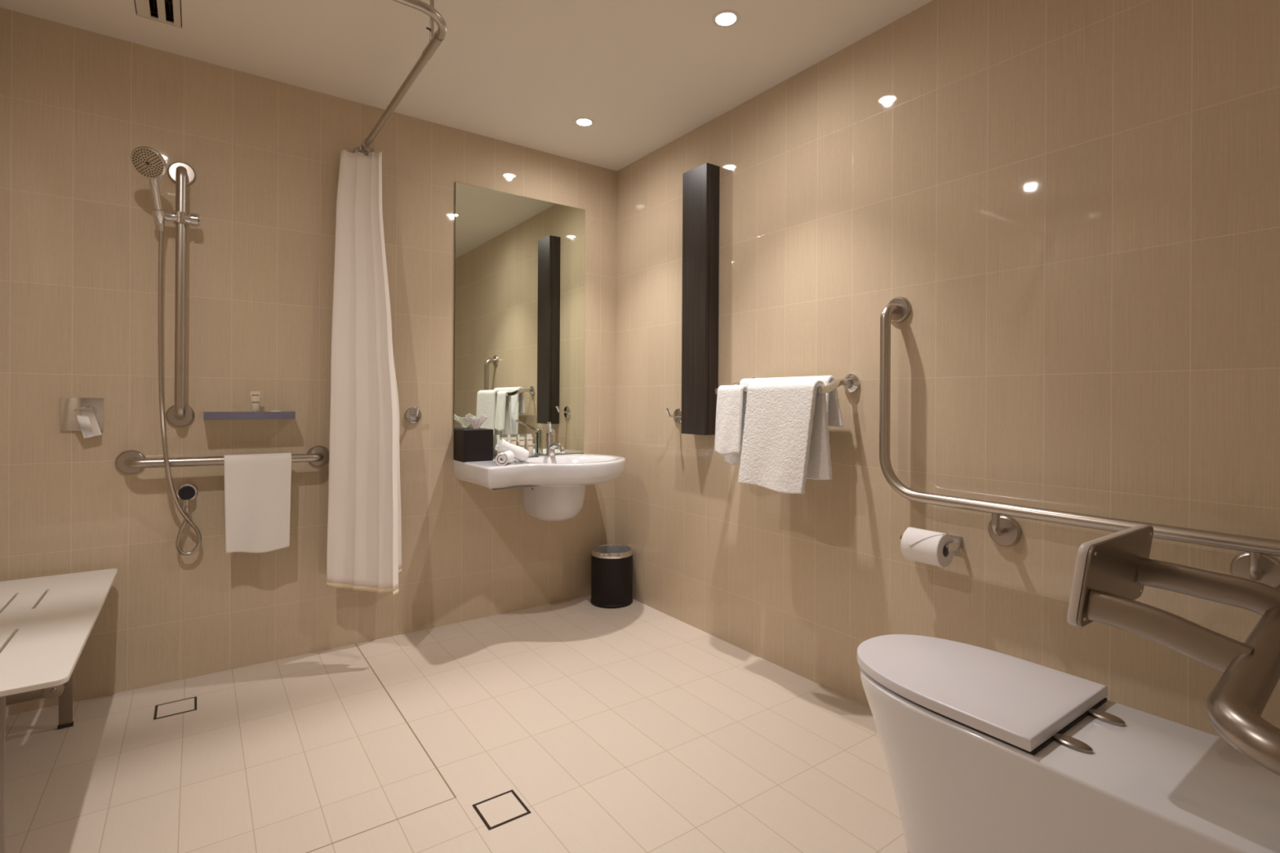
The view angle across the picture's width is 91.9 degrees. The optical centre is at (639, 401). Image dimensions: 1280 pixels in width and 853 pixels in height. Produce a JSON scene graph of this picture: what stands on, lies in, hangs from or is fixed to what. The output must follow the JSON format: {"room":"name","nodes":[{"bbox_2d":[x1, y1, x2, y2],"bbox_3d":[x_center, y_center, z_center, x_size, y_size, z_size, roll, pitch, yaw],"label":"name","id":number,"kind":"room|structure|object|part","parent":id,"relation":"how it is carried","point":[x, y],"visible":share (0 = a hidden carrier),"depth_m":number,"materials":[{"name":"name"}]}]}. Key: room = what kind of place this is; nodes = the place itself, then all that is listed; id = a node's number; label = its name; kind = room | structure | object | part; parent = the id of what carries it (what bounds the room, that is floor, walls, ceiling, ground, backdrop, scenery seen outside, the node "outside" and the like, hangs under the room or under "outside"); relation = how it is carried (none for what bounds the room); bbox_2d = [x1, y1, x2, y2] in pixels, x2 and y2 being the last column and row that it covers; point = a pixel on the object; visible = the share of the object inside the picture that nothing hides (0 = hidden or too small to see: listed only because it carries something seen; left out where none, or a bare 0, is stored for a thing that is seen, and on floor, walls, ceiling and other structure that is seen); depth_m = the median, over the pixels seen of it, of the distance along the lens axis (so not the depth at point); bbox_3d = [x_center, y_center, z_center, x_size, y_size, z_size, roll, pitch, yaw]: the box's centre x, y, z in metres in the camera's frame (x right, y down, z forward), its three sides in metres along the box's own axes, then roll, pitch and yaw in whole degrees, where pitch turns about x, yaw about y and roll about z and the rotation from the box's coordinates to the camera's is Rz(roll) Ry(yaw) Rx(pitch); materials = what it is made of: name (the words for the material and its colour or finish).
{"room":"accessible bathroom","nodes":[
{"label":"accessible bathroom","id":0,"kind":"room"},
{"bbox_2d":[0,7,617,715],"bbox_3d":[-1.225,-0.126,2.827,2.800,2.400,0.100,0,0,-36],"label":"wall","id":1,"kind":"structure","parent":0,"point":[79,233],"depth_m":2.45,"materials":[{"name":"tile"}]},
{"bbox_2d":[60,397,103,438],"bbox_3d":[-1.975,0.058,2.188,0.116,0.143,0.067,0,0,-36],"label":"shower mixer","id":2,"kind":"object","parent":1,"relation":"attached to","point":[86,415],"visible":1,"depth_m":2.19,"materials":[{"name":"silver metal"}]},
{"bbox_3d":[-1.956,0.072,2.196,0.072,0.115,0.056,0,0,-36],"label":"lever","id":3,"kind":"part","parent":2,"relation":"part of","materials":[{"name":"silver metal"}]},
{"bbox_2d":[151,161,199,426],"bbox_3d":[-1.737,-0.410,2.318,0.142,1.017,0.130,0,0,-36],"label":"grab rail","id":4,"kind":"object","parent":1,"relation":"attached to","point":[183,175],"visible":1,"depth_m":2.31,"materials":[{"name":"silver metal"}]},
{"bbox_2d":[130,146,201,555],"bbox_3d":[-1.726,-0.147,2.257,0.108,1.469,0.258,0,0,-5],"label":"shower","id":5,"kind":"object","parent":4,"relation":"attached to","point":[146,161],"visible":1,"depth_m":2.27,"materials":[{"name":"silver metal"}]},
{"bbox_3d":[-1.740,-0.736,2.227,0.028,0.221,0.130,0,0,-22],"label":"handle","id":6,"kind":"part","parent":5,"relation":"part of","materials":[{"name":"silver metal"}]},
{"bbox_3d":[-1.680,-0.685,2.338,0.029,0.050,0.050,0,0,-36],"label":"clamp knob","id":7,"kind":"part","parent":4,"relation":"part of","materials":[{"name":"silver metal"}]},
{"bbox_2d":[176,483,197,514],"bbox_3d":[-1.736,0.371,2.372,0.068,0.112,0.048,0,0,-36],"label":"wall outlet elbow","id":8,"kind":"object","parent":1,"relation":"attached to","point":[186,492],"visible":0.98,"depth_m":2.36,"materials":[{"name":"silver metal"}]},
{"bbox_3d":[-1.730,0.399,2.364,0.025,0.056,0.025,0,0,-36],"label":"outlet spout","id":9,"kind":"part","parent":8,"relation":"part of","materials":[{"name":"silver metal"}]},
{"bbox_2d":[115,445,328,474],"bbox_3d":[-1.606,0.229,2.437,0.712,0.096,0.092,0,0,-36],"label":"grab rail","id":10,"kind":"object","parent":1,"relation":"attached to","point":[131,461],"visible":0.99,"depth_m":2.31,"materials":[{"name":"silver metal"}]},
{"bbox_2d":[223,453,291,553],"bbox_3d":[-1.517,0.401,2.460,0.228,0.386,0.071,0,0,-36],"label":"hand towel","id":11,"kind":"object","parent":10,"relation":"hanging from","point":[257,486],"visible":1,"depth_m":2.44,"materials":[{"name":"white fabric"}]},
{"bbox_2d":[203,411,295,420],"bbox_3d":[-1.553,0.055,2.467,0.304,0.031,0.104,0,0,-36],"label":"shower shelf","id":12,"kind":"object","parent":1,"relation":"attached to","point":[223,415],"visible":1,"depth_m":2.42,"materials":[{"name":"silver metal"}]},
{"bbox_2d":[249,391,260,411],"bbox_3d":[-1.535,0.006,2.470,0.036,0.096,0.029,0,0,-36],"label":"toiletry tube","id":13,"kind":"object","parent":12,"relation":"on","point":[255,395],"visible":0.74,"depth_m":2.46,"materials":[{"name":"beige plastic"}]},
{"bbox_2d":[404,406,422,423],"bbox_3d":[-1.031,0.062,2.851,0.076,0.079,0.089,0,0,-36],"label":"robe hook","id":14,"kind":"object","parent":1,"relation":"attached to","point":[412,415],"visible":1,"depth_m":2.87,"materials":[{"name":"silver metal"}]},
{"bbox_2d":[453,182,585,459],"bbox_3d":[-0.603,-0.390,3.205,0.726,1.342,0.007,0,0,-36],"label":"wall mirror","id":15,"kind":"object","parent":1,"relation":"attached to","point":[519,282],"visible":0.93,"depth_m":3.19,"materials":[{"name":"grey mirror"}]},
{"bbox_2d":[453,453,626,521],"bbox_3d":[-0.429,0.449,3.025,0.806,0.329,0.506,0,0,-36],"label":"basin","id":16,"kind":"object","parent":1,"relation":"attached to","point":[553,487],"visible":0.98,"depth_m":2.91,"materials":[{"name":"white ceramic"}]},
{"bbox_2d":[453,413,493,462],"bbox_3d":[-0.799,0.171,2.977,0.144,0.222,0.136,0,0,-36],"label":"tissue box","id":17,"kind":"object","parent":16,"relation":"on","point":[475,443],"visible":1,"depth_m":2.93,"materials":[{"name":"black"}]},
{"bbox_2d":[495,450,514,466],"bbox_3d":[-0.610,0.254,2.801,0.061,0.062,0.135,0,0,0],"label":"towel","id":18,"kind":"object","parent":16,"relation":"on","point":[502,459],"visible":1,"depth_m":2.74,"materials":[{"name":"white fabric"}]},
{"bbox_2d":[494,439,529,462],"bbox_3d":[-0.600,0.231,2.912,0.164,0.116,0.063,0,0,-36],"label":"towel","id":19,"kind":"object","parent":16,"relation":"on","point":[521,454],"visible":0.94,"depth_m":2.89,"materials":[{"name":"white fabric"}]},
{"bbox_2d":[493,434,538,458],"bbox_3d":[-0.625,0.226,3.129,0.220,0.114,0.070,0,0,-36],"label":"tray","id":20,"kind":"object","parent":16,"relation":"on","point":[496,438],"visible":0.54,"depth_m":3.14,"materials":[{"name":"white plastic"}]},
{"bbox_2d":[500,437,507,453],"bbox_3d":[-0.678,0.228,3.091,0.036,0.100,0.029,0,0,-36],"label":"toiletry tube","id":21,"kind":"object","parent":20,"relation":"on","point":[501,438],"visible":0.18,"depth_m":3.09,"materials":[{"name":"beige plastic"}]},
{"bbox_2d":[510,436,516,444],"bbox_3d":[-0.639,0.229,3.119,0.036,0.100,0.029,0,0,-36],"label":"toiletry tube","id":22,"kind":"object","parent":20,"relation":"on","point":[513,439],"visible":0.34,"depth_m":3.11,"materials":[{"name":"beige plastic"}]},
{"bbox_2d":[518,436,524,448],"bbox_3d":[-0.602,0.229,3.146,0.036,0.100,0.029,0,0,-36],"label":"toiletry tube","id":23,"kind":"object","parent":20,"relation":"on","point":[521,439],"visible":0.55,"depth_m":3.14,"materials":[{"name":"beige plastic"}]},
{"bbox_2d":[526,436,533,456],"bbox_3d":[-0.566,0.229,3.172,0.036,0.100,0.029,0,0,-36],"label":"toiletry tube","id":24,"kind":"object","parent":20,"relation":"on","point":[529,439],"visible":0.74,"depth_m":3.16,"materials":[{"name":"beige plastic"}]},
{"bbox_2d":[545,422,565,457],"bbox_3d":[-0.447,0.192,3.165,0.094,0.184,0.169,0,0,-22],"label":"tap","id":25,"kind":"object","parent":16,"relation":"on","point":[551,444],"visible":1,"depth_m":3.20,"materials":[{"name":"silver metal"}]},
{"bbox_3d":[-0.461,0.139,3.158,0.048,0.078,0.170,0,0,-3],"label":"lever","id":26,"kind":"part","parent":25,"relation":"part of","materials":[{"name":"silver metal"}]},
{"bbox_3d":[-0.423,0.233,3.161,0.030,0.055,0.147,0,0,-36],"label":"spout","id":27,"kind":"part","parent":25,"relation":"part of","materials":[{"name":"silver metal"}]},
{"bbox_2d":[4,595,908,852],"bbox_3d":[-0.257,1.131,1.466,2.800,0.100,3.450,0,0,-36],"label":"floor","id":28,"kind":"structure","parent":0,"point":[635,727],"depth_m":1.88,"materials":[{"name":"tile"}]},
{"bbox_2d":[0,568,117,852],"bbox_3d":[-1.737,0.836,1.666,0.424,0.470,1.102,0,0,-36],"label":"shower bench","id":29,"kind":"object","parent":28,"relation":"on","point":[39,661],"visible":1,"depth_m":1.68,"materials":[{"name":"white plastic"}]},
{"bbox_3d":[-1.365,0.844,1.307,0.034,0.451,0.010,0,0,-36],"label":"leg","id":30,"kind":"part","parent":29,"relation":"part of","materials":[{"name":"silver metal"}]},
{"bbox_3d":[-1.736,0.608,1.675,0.412,0.014,1.087,0,0,-36],"label":"seat panel","id":31,"kind":"part","parent":29,"relation":"part of","materials":[{"name":"white plastic"}]},
{"bbox_3d":[-1.887,0.841,2.035,0.034,0.451,0.010,0,0,-36],"label":"leg","id":32,"kind":"part","parent":29,"relation":"part of","materials":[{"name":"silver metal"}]},
{"bbox_2d":[153,696,196,719],"bbox_3d":[-1.624,1.071,2.167,0.119,0.001,0.118,0,0,-36],"label":"floor drain","id":33,"kind":"object","parent":28,"relation":"on","point":[167,709],"visible":1,"depth_m":2.16,"materials":[{"name":"brown tile"}]},
{"bbox_2d":[471,789,531,830],"bbox_3d":[-0.367,1.079,1.640,0.116,0.001,0.118,0,0,-36],"label":"floor drain","id":34,"kind":"object","parent":28,"relation":"on","point":[495,811],"visible":1,"depth_m":1.64,"materials":[{"name":"brown tile"}]},
{"bbox_2d":[590,544,632,608],"bbox_3d":[-0.152,0.938,3.345,0.228,0.287,0.228,0,0,-36],"label":"waste bin","id":35,"kind":"object","parent":28,"relation":"on","point":[611,565],"visible":1,"depth_m":3.25,"materials":[{"name":"black metal"}]},
{"bbox_2d":[857,634,1279,852],"bbox_3d":[0.968,0.857,1.119,0.391,0.464,1.255,0,0,-36],"label":"toilet","id":36,"kind":"object","parent":28,"relation":"on","point":[985,750],"visible":1,"depth_m":1.20,"materials":[{"name":"white ceramic"}]},
{"bbox_3d":[0.739,0.636,1.440,0.380,0.025,0.464,0,0,-36],"label":"lid","id":37,"kind":"part","parent":36,"relation":"part of","materials":[{"name":"white plastic"}]},
{"bbox_2d":[0,0,933,171],"bbox_3d":[-0.241,-1.369,1.466,2.800,0.100,3.450,0,0,-36],"label":"ceiling","id":38,"kind":"structure","parent":0,"point":[647,73],"depth_m":2.33,"materials":[{"name":"white paint"}]},
{"bbox_2d":[133,0,182,26],"bbox_3d":[-1.563,-1.373,2.002,0.127,0.089,0.402,0,0,-36],"label":"ceiling vent","id":39,"kind":"object","parent":38,"relation":"in","point":[169,11],"visible":0.95,"depth_m":2.13,"materials":[{"name":"beige paint"}]},
{"bbox_3d":[-1.575,-1.354,1.997,0.029,0.028,0.368,0,0,-36],"label":"blade","id":40,"kind":"part","parent":39,"relation":"part of","materials":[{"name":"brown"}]},
{"bbox_3d":[-1.541,-1.353,2.022,0.030,0.028,0.368,0,0,-36],"label":"blade","id":41,"kind":"part","parent":39,"relation":"part of","materials":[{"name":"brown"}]},
{"bbox_2d":[352,0,446,152],"bbox_3d":[-1.366,-1.197,1.888,1.265,0.258,1.255,0,0,-36],"label":"rail","id":42,"kind":"object","parent":38,"relation":"hanging from","point":[436,38],"visible":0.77,"depth_m":1.94,"materials":[{"name":"silver metal"}]},
{"bbox_2d":[326,137,401,596],"bbox_3d":[-1.126,-0.159,2.681,0.319,1.911,0.268,0,0,10],"label":"shower curtain","id":43,"kind":"object","parent":42,"relation":"hanging from","point":[364,548],"visible":0.98,"depth_m":2.61,"materials":[{"name":"white fabric"}]},
{"bbox_2d":[573,117,594,126],"bbox_3d":[-0.263,-1.318,2.920,0.094,0.003,0.094,0,0,-36],"label":"recessed light","id":44,"kind":"object","parent":38,"relation":"in","point":[582,122],"visible":1,"depth_m":2.92,"materials":[{"name":"white"}]},
{"bbox_2d":[711,9,739,26],"bbox_3d":[0.295,-1.315,2.127,0.094,0.003,0.094,0,0,-36],"label":"recessed light","id":45,"kind":"object","parent":38,"relation":"in","point":[726,18],"visible":1,"depth_m":2.12,"materials":[{"name":"white"}]},
{"bbox_2d":[614,0,1279,737],"bbox_3d":[0.877,-0.112,2.211,0.100,2.400,3.350,0,0,-36],"label":"wall","id":46,"kind":"structure","parent":0,"point":[1073,206],"depth_m":1.88,"materials":[{"name":"tile"}]},
{"bbox_2d":[665,408,681,423],"bbox_3d":[0.159,0.070,3.050,0.089,0.079,0.076,0,0,-36],"label":"robe hook","id":47,"kind":"object","parent":46,"relation":"attached to","point":[677,415],"visible":0.9,"depth_m":3.06,"materials":[{"name":"silver metal"}]},
{"bbox_2d":[680,162,719,435],"bbox_3d":[0.281,-0.465,2.892,0.080,1.234,0.170,0,0,-36],"label":"upper cabinet","id":48,"kind":"object","parent":46,"relation":"attached to","point":[700,184],"visible":0.96,"depth_m":2.84,"materials":[{"name":"brown wood"}]},
{"bbox_2d":[715,373,860,394],"bbox_3d":[0.551,-0.065,2.402,0.206,0.076,0.552,0,0,-36],"label":"towel rail","id":49,"kind":"object","parent":46,"relation":"attached to","point":[851,383],"visible":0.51,"depth_m":2.23,"materials":[{"name":"silver metal"}]},
{"bbox_3d":[0.404,-0.057,2.606,0.206,0.058,0.026,0,0,-29],"label":"bracket arm","id":50,"kind":"part","parent":49,"relation":"part of","materials":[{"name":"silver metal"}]},
{"bbox_2d":[714,384,747,466],"bbox_3d":[0.369,0.097,2.491,0.082,0.326,0.146,0,0,-36],"label":"towel","id":51,"kind":"object","parent":49,"relation":"hanging from","point":[731,402],"visible":0.91,"depth_m":2.47,"materials":[{"name":"white fabric"}]},
{"bbox_2d":[737,380,832,493],"bbox_3d":[0.525,0.126,2.273,0.104,0.401,0.370,0,0,-36],"label":"bath towel","id":52,"kind":"object","parent":49,"relation":"hanging from","point":[785,443],"visible":1,"depth_m":2.21,"materials":[{"name":"white fabric"}]},
{"bbox_2d":[737,375,843,466],"bbox_3d":[0.556,0.088,2.413,0.088,0.367,0.500,0,0,-36],"label":"bath towel","id":53,"kind":"object","parent":49,"relation":"hanging from","point":[834,419],"visible":0.12,"depth_m":2.26,"materials":[{"name":"white fabric"}]},
{"bbox_3d":[0.696,-0.056,2.197,0.206,0.058,0.026,0,0,-43],"label":"bracket arm","id":54,"kind":"part","parent":49,"relation":"part of","materials":[{"name":"silver metal"}]},
{"bbox_2d":[899,534,962,551],"bbox_3d":[0.928,0.446,1.977,0.085,0.048,0.160,0,0,-36],"label":"toilet roll holder","id":55,"kind":"object","parent":46,"relation":"attached to","point":[957,545],"visible":0.62,"depth_m":1.93,"materials":[{"name":"silver metal"}]},
{"bbox_2d":[901,527,954,567],"bbox_3d":[0.905,0.457,1.951,0.106,0.105,0.120,0,0,-36],"label":"toilet roll","id":56,"kind":"object","parent":55,"relation":"on","point":[920,545],"visible":1,"depth_m":1.92,"materials":[{"name":"white paper"}]},
{"bbox_3d":[0.973,0.446,1.915,0.076,0.024,0.006,0,0,-36],"label":"arm","id":57,"kind":"part","parent":55,"relation":"part of","materials":[{"name":"silver metal"}]},
{"bbox_3d":[0.993,0.447,1.955,0.005,0.048,0.048,0,0,-36],"label":"wall plate","id":58,"kind":"part","parent":55,"relation":"part of","materials":[{"name":"silver metal"}]},
{"bbox_2d":[879,296,1279,589],"bbox_3d":[1.262,0.037,1.495,0.115,0.785,1.539,0,0,-35],"label":"grab rail","id":59,"kind":"object","parent":46,"relation":"attached to","point":[1256,563],"visible":0.98,"depth_m":1.71,"materials":[{"name":"silver metal"}]},
{"bbox_3d":[1.046,0.354,1.803,0.085,0.076,0.022,0,0,-43],"label":"support stem","id":60,"kind":"part","parent":59,"relation":"part of","materials":[{"name":"silver metal"}]},
{"bbox_3d":[1.359,0.356,1.365,0.085,0.076,0.022,0,0,-43],"label":"support stem","id":61,"kind":"part","parent":59,"relation":"part of","materials":[{"name":"silver metal"}]},
{"bbox_3d":[0.726,-0.113,0.104,2.600,2.400,0.100,0,0,-36],"label":"wall","id":62,"kind":"structure","parent":0,"visible":0},
{"bbox_2d":[1066,524,1279,776],"bbox_3d":[1.122,0.411,0.920,0.800,0.297,0.762,0,0,-36],"label":"support frame","id":63,"kind":"object","parent":62,"relation":"attached to","point":[1112,571],"visible":1,"depth_m":1.08,"materials":[{"name":"silver metal"}]},
{"bbox_3d":[0.948,0.340,1.228,0.345,0.158,0.026,0,0,-36],"label":"plate","id":64,"kind":"part","parent":63,"relation":"part of","materials":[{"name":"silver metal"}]},
{"bbox_3d":[0.894,0.393,1.055,0.025,0.091,0.219,0,0,-34],"label":"arm","id":65,"kind":"part","parent":63,"relation":"part of","materials":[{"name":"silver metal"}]},
{"bbox_3d":[1.110,0.365,1.204,0.024,0.077,0.226,0,0,-36],"label":"arm","id":66,"kind":"part","parent":63,"relation":"part of","materials":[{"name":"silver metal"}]}
]}

